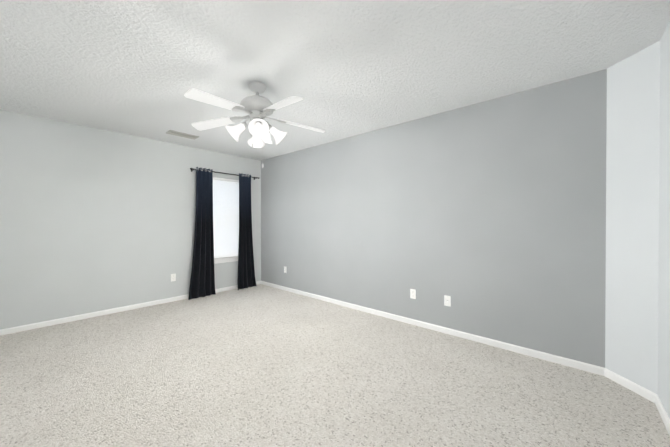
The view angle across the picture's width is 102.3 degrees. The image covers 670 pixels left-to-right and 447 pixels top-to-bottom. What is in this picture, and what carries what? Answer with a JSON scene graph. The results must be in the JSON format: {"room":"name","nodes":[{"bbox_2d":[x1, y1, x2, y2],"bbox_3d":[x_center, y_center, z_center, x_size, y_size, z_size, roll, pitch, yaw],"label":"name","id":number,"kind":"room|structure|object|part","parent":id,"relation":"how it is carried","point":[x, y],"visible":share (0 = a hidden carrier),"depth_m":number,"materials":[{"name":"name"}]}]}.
{"room":"empty bedroom","nodes":[
{"label":"empty bedroom","id":0,"kind":"room"},
{"bbox_2d":[0,109,260,329],"bbox_3d":[-2.824,-0.017,3.918,0.140,2.440,3.940,0,0,41],"label":"wall","id":1,"kind":"structure","parent":0,"point":[94,219],"depth_m":3.49,"materials":[{"name":"grey paint"}]},
{"bbox_2d":[171,274,175,281],"bbox_3d":[-2.501,0.837,4.176,0.008,0.115,0.070,0,0,41],"label":"electrical outlet","id":2,"kind":"object","parent":1,"relation":"attached to","point":[173,277],"visible":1,"depth_m":4.18,"materials":[{"name":"white plastic"}]},
{"bbox_2d":[188,167,258,299],"bbox_3d":[-1.904,0.144,4.738,0.154,2.101,1.300,0,0,41],"label":"curtains","id":3,"kind":"object","parent":1,"relation":"attached to","point":[202,281],"visible":1,"depth_m":4.49,"materials":[{"name":"black fabric"}]},
{"bbox_3d":[-1.905,-0.872,4.764,0.108,0.060,1.254,0,0,41],"label":"rod","id":4,"kind":"part","parent":3,"relation":"part of","materials":[{"name":"black metal"}]},
{"bbox_2d":[213,177,238,263],"bbox_3d":[-1.968,-0.055,4.843,0.147,1.495,0.980,0,0,41],"label":"window unit","id":5,"kind":"structure","parent":1,"relation":"in","point":[226,217],"depth_m":4.83,"materials":[{"name":"white"}]},
{"bbox_2d":[0,284,669,446],"bbox_3d":[-0.825,1.238,2.253,5.350,0.050,4.080,0,0,41],"label":"floor","id":6,"kind":"structure","parent":0,"point":[260,365],"depth_m":2.01,"materials":[{"name":"carpet"}]},
{"bbox_2d":[0,0,669,159],"bbox_3d":[-0.825,-1.267,2.238,5.350,0.080,4.080,0,0,41],"label":"ceiling","id":7,"kind":"structure","parent":0,"point":[342,68],"depth_m":1.98,"materials":[{"name":"white paint"}]},
{"bbox_2d":[166,130,198,138],"bbox_3d":[-2.112,-1.227,3.749,0.170,0.018,0.370,0,0,41],"label":"ceiling vent","id":8,"kind":"object","parent":7,"relation":"in","point":[180,134],"visible":0.98,"depth_m":3.72,"materials":[{"name":"silver metal"}]},
{"bbox_2d":[184,81,325,167],"bbox_3d":[-0.679,-0.858,2.374,1.220,0.740,1.235,0,0,41],"label":"ceiling fan","id":9,"kind":"object","parent":7,"relation":"hanging from","point":[257,109],"visible":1,"depth_m":2.33,"materials":[{"name":"white"}]},
{"bbox_2d":[261,69,606,367],"bbox_3d":[0.360,-0.016,3.827,5.033,2.440,0.140,0,0,41],"label":"wall","id":10,"kind":"structure","parent":0,"point":[488,217],"depth_m":2.82,"materials":[{"name":"grey paint"}]},
{"bbox_2d":[410,289,415,298],"bbox_3d":[0.931,0.842,3.228,0.070,0.115,0.008,0,0,41],"label":"electrical outlet","id":11,"kind":"object","parent":10,"relation":"attached to","point":[412,293],"visible":1,"depth_m":3.22,"materials":[{"name":"white plastic"}]},
{"bbox_2d":[444,295,450,306],"bbox_3d":[1.230,0.849,2.958,0.070,0.115,0.018,0,0,41],"label":"electrical outlet","id":12,"kind":"object","parent":10,"relation":"attached to","point":[447,300],"visible":1,"depth_m":2.96,"materials":[{"name":"white plastic"}]},
{"bbox_2d":[605,41,659,394],"bbox_3d":[2.235,-0.005,1.985,0.140,2.440,0.335,0,0,-4],"label":"wall","id":13,"kind":"structure","parent":0,"point":[632,210],"depth_m":1.96,"materials":[{"name":"white paint"}]},
{"bbox_2d":[0,281,669,435],"bbox_3d":[-0.825,1.182,2.253,5.070,0.062,3.800,0,0,41],"label":"baseboard","id":14,"kind":"structure","parent":13,"relation":"attached to","point":[651,396],"depth_m":2.95,"materials":[{"name":"white wood"}]},
{"bbox_2d":[658,21,669,418],"bbox_3d":[1.002,0.004,0.379,0.140,2.440,3.703,0,0,41],"label":"wall","id":15,"kind":"structure","parent":0,"point":[664,297],"depth_m":1.70,"materials":[{"name":"white paint"}]},
{"label":"outside","id":16,"kind":"structure","parent":0,"visible":0},
{"bbox_2d":[213,181,238,253],"bbox_3d":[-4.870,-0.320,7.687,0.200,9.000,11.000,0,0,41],"label":"window blind","id":17,"kind":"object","parent":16,"point":[226,210],"depth_m":8.95,"materials":[{"name":"white plastic"}]}
]}

